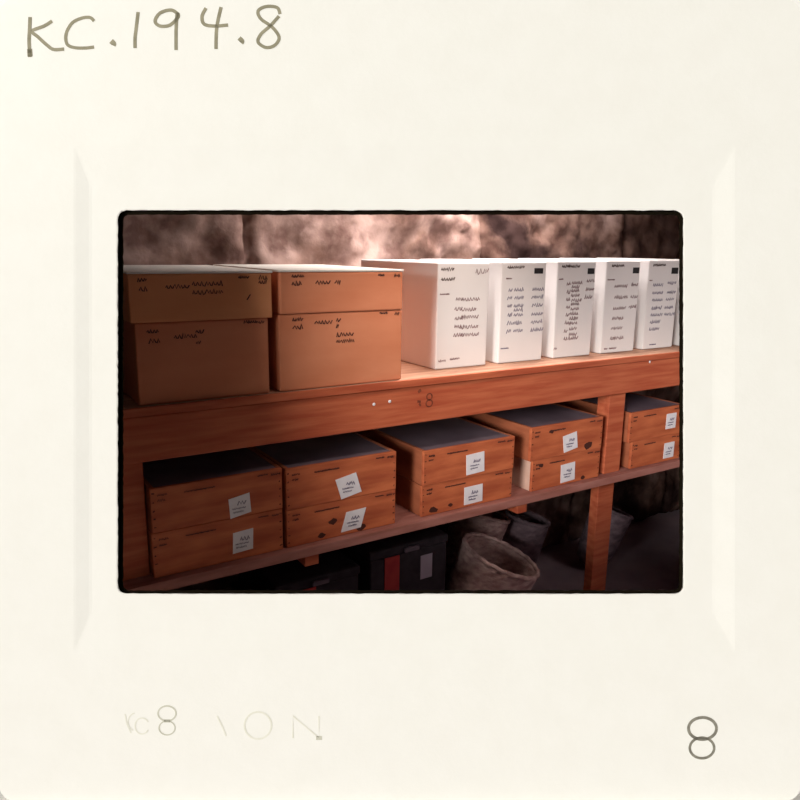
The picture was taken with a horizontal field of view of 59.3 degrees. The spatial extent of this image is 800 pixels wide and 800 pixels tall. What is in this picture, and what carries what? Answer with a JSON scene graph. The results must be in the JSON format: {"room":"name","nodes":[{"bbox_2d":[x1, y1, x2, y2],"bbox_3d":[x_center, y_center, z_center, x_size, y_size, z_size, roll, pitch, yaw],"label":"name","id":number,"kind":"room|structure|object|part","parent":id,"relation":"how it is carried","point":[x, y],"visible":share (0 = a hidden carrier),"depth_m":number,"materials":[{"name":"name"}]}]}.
{"room":"storage room","nodes":[
{"label":"storage room","id":0,"kind":"room"},
{"bbox_2d":[0,0,799,794],"bbox_3d":[0.900,-0.011,1.597,8.200,2.450,0.020,1,12,0],"label":"wall","id":1,"kind":"structure","parent":0,"point":[2,2],"depth_m":1.42,"materials":[{"name":"white paint"}]},
{"bbox_2d":[0,791,799,799],"bbox_3d":[-0.015,0.986,1.612,1.640,0.470,0.375,1,12,0],"label":"trim","id":2,"kind":"structure","parent":1,"relation":"attached to","point":[2,797],"depth_m":1.41,"materials":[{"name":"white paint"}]},
{"bbox_2d":[0,0,799,799],"bbox_3d":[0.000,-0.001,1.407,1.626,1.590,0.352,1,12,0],"label":"slide mount","id":3,"kind":"object","parent":2,"relation":"on","point":[111,110],"visible":1,"depth_m":1.40,"materials":[{"name":"white cardboard"}]},
{"bbox_2d":[123,214,679,589],"bbox_3d":[0.529,-0.403,3.380,4.250,2.450,0.284,-7,14,-32],"label":"wall","id":4,"kind":"structure","parent":0,"point":[192,239],"depth_m":2.94,"materials":[{"name":"stone"}]},
{"bbox_2d":[531,510,679,590],"bbox_3d":[0.458,1.415,0.962,8.500,0.080,4.960,-7,14,-32],"label":"floor","id":5,"kind":"structure","parent":0,"point":[647,556],"depth_m":3.56,"materials":[{"name":"concrete"}]},
{"bbox_2d":[239,549,359,589],"bbox_3d":[-0.356,0.781,2.462,0.303,0.500,0.370,-7,14,-32],"label":"case","id":6,"kind":"object","parent":5,"relation":"on","point":[335,570],"visible":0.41,"depth_m":2.31,"materials":[{"name":"plastic"}]},
{"bbox_2d":[339,526,447,590],"bbox_3d":[-0.059,0.728,2.644,0.328,0.535,0.370,-7,14,-32],"label":"case","id":7,"kind":"object","parent":5,"relation":"on","point":[414,560],"visible":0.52,"depth_m":2.46,"materials":[{"name":"plastic"}]},
{"bbox_3d":[-0.059,0.480,2.596,0.328,0.031,0.358,-7,14,-32],"label":"lid","id":8,"kind":"part","parent":7,"relation":"part of","materials":[{"name":"plastic"}]},
{"bbox_2d":[123,345,679,590],"bbox_3d":[0.541,0.356,2.952,3.438,1.149,0.665,-7,14,-32],"label":"storage rack","id":9,"kind":"object","parent":5,"relation":"on","point":[154,432],"visible":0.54,"depth_m":2.14,"materials":[{"name":"brown wood"}]},
{"bbox_3d":[-0.721,0.584,1.865,0.116,1.126,0.040,-7,14,-32],"label":"post","id":10,"kind":"part","parent":9,"relation":"part of","materials":[{"name":"brown wood"}]},
{"bbox_2d":[123,318,268,405],"bbox_3d":[-0.634,-0.149,2.005,0.340,0.203,0.521,-7,14,-32],"label":"carton","id":11,"kind":"object","parent":9,"relation":"on","point":[180,361],"visible":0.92,"depth_m":1.78,"materials":[{"name":"brown cardboard"}]},
{"bbox_2d":[123,265,271,322],"bbox_3d":[-0.633,-0.310,1.973,0.364,0.122,0.544,-7,14,-32],"label":"carton","id":12,"kind":"object","parent":11,"relation":"on","point":[151,293],"visible":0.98,"depth_m":1.75,"materials":[{"name":"cardboard"}]},
{"bbox_3d":[-0.632,-0.367,1.961,0.364,0.005,0.544,-7,14,-32],"label":"lid","id":13,"kind":"part","parent":12,"relation":"part of","materials":[{"name":"cardboard"}]},
{"bbox_2d":[147,508,282,577],"bbox_3d":[-0.626,0.338,2.123,0.361,0.124,0.522,-7,14,-32],"label":"wooden box","id":14,"kind":"object","parent":9,"relation":"on","point":[174,551],"visible":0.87,"depth_m":1.90,"materials":[{"name":"brown wood"}]},
{"bbox_3d":[-0.774,0.356,2.032,0.012,0.124,0.496,-7,14,-32],"label":"panel","id":15,"kind":"part","parent":14,"relation":"part of","materials":[{"name":"brown wood"}]},
{"bbox_2d":[143,447,281,532],"bbox_3d":[-0.622,0.219,2.096,0.359,0.121,0.522,-7,14,-32],"label":"wooden box","id":16,"kind":"object","parent":14,"relation":"on","point":[186,491],"visible":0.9,"depth_m":1.90,"materials":[{"name":"brown wood"}]},
{"bbox_3d":[-0.769,0.236,2.005,0.012,0.120,0.496,-7,14,-32],"label":"panel","id":17,"kind":"part","parent":16,"relation":"part of","materials":[{"name":"brown wood"}]},
{"bbox_3d":[-0.622,0.164,2.085,0.335,0.007,0.496,-7,14,-32],"label":"lid","id":18,"kind":"part","parent":16,"relation":"part of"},
{"bbox_3d":[-0.477,0.201,2.189,0.012,0.120,0.496,-7,14,-32],"label":"panel","id":19,"kind":"part","parent":16,"relation":"part of","materials":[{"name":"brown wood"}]},
{"bbox_2d":[267,310,401,390],"bbox_3d":[-0.300,-0.193,2.214,0.393,0.210,0.521,-7,14,-32],"label":"carton","id":20,"kind":"object","parent":9,"relation":"on","point":[306,350],"visible":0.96,"depth_m":1.98,"materials":[{"name":"brown cardboard"}]},
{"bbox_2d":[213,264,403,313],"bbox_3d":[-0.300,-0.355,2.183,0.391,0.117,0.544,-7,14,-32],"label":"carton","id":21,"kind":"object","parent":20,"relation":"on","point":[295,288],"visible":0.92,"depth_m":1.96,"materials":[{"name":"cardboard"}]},
{"bbox_3d":[-0.299,-0.409,2.172,0.391,0.005,0.544,-7,14,-32],"label":"lid","id":22,"kind":"part","parent":21,"relation":"part of","materials":[{"name":"cardboard"}]},
{"bbox_2d":[282,489,394,547],"bbox_3d":[-0.309,0.305,2.324,0.368,0.114,0.522,-7,14,-32],"label":"wooden box","id":23,"kind":"object","parent":9,"relation":"on","point":[313,523],"visible":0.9,"depth_m":2.10,"materials":[{"name":"brown wood"}]},
{"bbox_3d":[-0.460,0.323,2.230,0.012,0.114,0.496,-7,14,-32],"label":"panel","id":24,"kind":"part","parent":23,"relation":"part of","materials":[{"name":"brown wood"}]},
{"bbox_2d":[251,432,395,509],"bbox_3d":[-0.306,0.188,2.297,0.368,0.123,0.522,-7,14,-32],"label":"wooden box","id":25,"kind":"object","parent":23,"relation":"on","point":[318,470],"visible":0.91,"depth_m":2.11,"materials":[{"name":"brown wood"}]},
{"bbox_3d":[-0.457,0.206,2.203,0.012,0.123,0.496,-7,14,-32],"label":"panel","id":26,"kind":"part","parent":25,"relation":"part of","materials":[{"name":"brown wood"}]},
{"bbox_3d":[-0.306,0.133,2.285,0.344,0.007,0.496,-7,14,-32],"label":"lid","id":27,"kind":"part","parent":25,"relation":"part of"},
{"bbox_3d":[-0.170,0.235,2.089,0.368,0.123,0.012,-7,14,-32],"label":"panel","id":28,"kind":"part","parent":25,"relation":"part of","materials":[{"name":"brown wood"}]},
{"bbox_3d":[-0.157,0.170,2.392,0.012,0.123,0.496,-7,14,-32],"label":"panel","id":29,"kind":"part","parent":25,"relation":"part of","materials":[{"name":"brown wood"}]},
{"bbox_2d":[361,259,488,368],"bbox_3d":[0.074,-0.325,2.530,0.212,0.345,0.501,-7,14,-32],"label":"file box","id":30,"kind":"object","parent":9,"relation":"on","point":[445,303],"visible":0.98,"depth_m":2.33,"materials":[{"name":"white cardboard"}]},
{"bbox_2d":[395,468,511,516],"bbox_3d":[0.092,0.261,2.576,0.384,0.105,0.522,-7,14,-32],"label":"wooden box","id":31,"kind":"object","parent":9,"relation":"on","point":[436,498],"visible":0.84,"depth_m":2.35,"materials":[{"name":"brown wood"}]},
{"bbox_3d":[-0.065,0.279,2.479,0.012,0.105,0.496,-7,14,-32],"label":"panel","id":32,"kind":"part","parent":31,"relation":"part of","materials":[{"name":"brown wood"}]},
{"bbox_2d":[356,417,514,485],"bbox_3d":[0.097,0.152,2.550,0.382,0.116,0.522,-7,14,-32],"label":"wooden box","id":33,"kind":"object","parent":31,"relation":"on","point":[443,450],"visible":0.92,"depth_m":2.37,"materials":[{"name":"brown wood"}]},
{"bbox_3d":[-0.060,0.171,2.453,0.012,0.116,0.496,-7,14,-32],"label":"panel","id":34,"kind":"part","parent":33,"relation":"part of","materials":[{"name":"brown wood"}]},
{"bbox_3d":[0.097,0.100,2.540,0.358,0.007,0.496,-7,14,-32],"label":"lid","id":35,"kind":"part","parent":33,"relation":"part of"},
{"bbox_3d":[0.233,0.200,2.342,0.382,0.116,0.012,-7,14,-32],"label":"panel","id":36,"kind":"part","parent":33,"relation":"part of","materials":[{"name":"brown wood"}]},
{"bbox_3d":[0.252,0.133,2.649,0.012,0.116,0.496,-7,14,-32],"label":"panel","id":37,"kind":"part","parent":33,"relation":"part of","materials":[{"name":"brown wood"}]},
{"bbox_2d":[420,259,545,362],"bbox_3d":[0.296,-0.353,2.669,0.207,0.348,0.501,-7,14,-32],"label":"file box","id":38,"kind":"object","parent":9,"relation":"on","point":[516,289],"visible":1,"depth_m":2.46,"materials":[{"name":"white cardboard"}]},
{"bbox_2d":[473,258,595,357],"bbox_3d":[0.512,-0.381,2.804,0.196,0.351,0.501,-7,14,-32],"label":"file box","id":39,"kind":"object","parent":9,"relation":"on","point":[569,285],"visible":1,"depth_m":2.59,"materials":[{"name":"white cardboard"}]},
{"bbox_2d":[512,448,599,491],"bbox_3d":[0.480,0.208,2.819,0.350,0.116,0.522,-7,14,-32],"label":"wooden box","id":40,"kind":"object","parent":9,"relation":"on","point":[536,475],"visible":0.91,"depth_m":2.58,"materials":[{"name":"brown wood"}]},
{"bbox_3d":[0.337,0.225,2.731,0.012,0.116,0.496,-7,14,-32],"label":"panel","id":41,"kind":"part","parent":40,"relation":"part of","materials":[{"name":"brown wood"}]},
{"bbox_2d":[460,403,602,461],"bbox_3d":[0.476,0.092,2.785,0.366,0.123,0.522,-7,14,-32],"label":"wooden box","id":42,"kind":"object","parent":40,"relation":"on","point":[545,431],"visible":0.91,"depth_m":2.59,"materials":[{"name":"brown wood"}]},
{"bbox_3d":[0.326,0.110,2.692,0.012,0.123,0.496,-7,14,-32],"label":"panel","id":43,"kind":"part","parent":42,"relation":"part of","materials":[{"name":"brown wood"}]},
{"bbox_3d":[0.476,0.036,2.774,0.342,0.007,0.496,-7,14,-32],"label":"lid","id":44,"kind":"part","parent":42,"relation":"part of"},
{"bbox_3d":[0.612,0.139,2.577,0.366,0.123,0.012,-7,14,-32],"label":"panel","id":45,"kind":"part","parent":42,"relation":"part of","materials":[{"name":"brown wood"}]},
{"bbox_3d":[0.624,0.074,2.880,0.012,0.123,0.496,-7,14,-32],"label":"panel","id":46,"kind":"part","parent":42,"relation":"part of","materials":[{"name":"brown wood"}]},
{"bbox_2d":[518,258,639,353],"bbox_3d":[0.724,-0.408,2.938,0.192,0.353,0.501,-7,14,-32],"label":"file box","id":47,"kind":"object","parent":9,"relation":"on","point":[616,283],"visible":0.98,"depth_m":2.72,"materials":[{"name":"white cardboard"}]},
{"bbox_3d":[0.811,0.399,2.828,0.090,1.126,0.040,-7,14,-32],"label":"post","id":48,"kind":"part","parent":9,"relation":"part of","materials":[{"name":"brown wood"}]},
{"bbox_2d":[559,258,678,348],"bbox_3d":[0.930,-0.434,3.067,0.189,0.356,0.501,-7,14,-32],"label":"file box","id":49,"kind":"object","parent":9,"relation":"on","point":[658,279],"visible":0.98,"depth_m":2.85,"materials":[{"name":"white cardboard"}]},
{"bbox_2d":[604,258,679,345],"bbox_3d":[1.136,-0.460,3.196,0.190,0.358,0.501,-7,14,-32],"label":"file box","id":50,"kind":"object","parent":9,"relation":"on","point":[675,338],"visible":0.04,"depth_m":2.98,"materials":[{"name":"white cardboard"}]},
{"bbox_2d":[619,433,678,468],"bbox_3d":[0.911,0.158,3.090,0.308,0.112,0.522,-7,14,-32],"label":"wooden box","id":51,"kind":"object","parent":9,"relation":"on","point":[636,454],"visible":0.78,"depth_m":2.85,"materials":[{"name":"brown wood"}]},
{"bbox_2d":[555,392,679,442],"bbox_3d":[0.902,0.045,3.054,0.333,0.121,0.522,-7,14,-32],"label":"wooden box","id":52,"kind":"object","parent":51,"relation":"on","point":[645,417],"visible":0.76,"depth_m":2.86,"materials":[{"name":"brown wood"}]},
{"bbox_3d":[0.767,0.062,2.970,0.012,0.121,0.496,-7,14,-32],"label":"panel","id":53,"kind":"part","parent":52,"relation":"part of","materials":[{"name":"brown wood"}]},
{"bbox_3d":[0.903,-0.009,3.043,0.309,0.007,0.496,-7,14,-32],"label":"lid","id":54,"kind":"part","parent":52,"relation":"part of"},
{"bbox_3d":[1.039,0.093,2.846,0.333,0.121,0.012,-7,14,-32],"label":"panel","id":55,"kind":"part","parent":52,"relation":"part of","materials":[{"name":"brown wood"}]},
{"bbox_3d":[1.037,0.029,3.140,0.012,0.121,0.496,-7,14,-32],"label":"panel","id":56,"kind":"part","parent":52,"relation":"part of","materials":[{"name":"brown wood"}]},
{"bbox_3d":[0.785,0.173,3.013,0.012,0.112,0.496,-7,14,-32],"label":"panel","id":57,"kind":"part","parent":51,"relation":"part of","materials":[{"name":"brown wood"}]},
{"bbox_2d":[445,511,510,585],"bbox_3d":[0.308,0.673,3.020,0.342,0.493,0.253,-7,14,-32],"label":"basket","id":58,"kind":"object","parent":5,"relation":"on","point":[495,524],"visible":0.27,"depth_m":2.92,"materials":[{"name":"wicker"}]},
{"bbox_2d":[445,532,539,590],"bbox_3d":[0.342,0.757,2.693,0.380,0.469,0.344,-7,14,-32],"label":"basket","id":59,"kind":"object","parent":5,"relation":"on","point":[482,561],"visible":0.43,"depth_m":2.62,"materials":[{"name":"wicker"}]},
{"bbox_2d":[502,509,550,562],"bbox_3d":[0.536,0.694,3.105,0.252,0.423,0.205,-7,14,-32],"label":"basket","id":60,"kind":"object","parent":5,"relation":"on","point":[526,531],"visible":0.37,"depth_m":3.02,"materials":[{"name":"wicker"}]},
{"bbox_2d":[577,506,633,564],"bbox_3d":[1.016,0.666,3.468,0.268,0.338,0.214,-7,14,-32],"label":"basket","id":61,"kind":"object","parent":5,"relation":"on","point":[620,520],"visible":0.44,"depth_m":3.40,"materials":[{"name":"wicker"}]}
]}

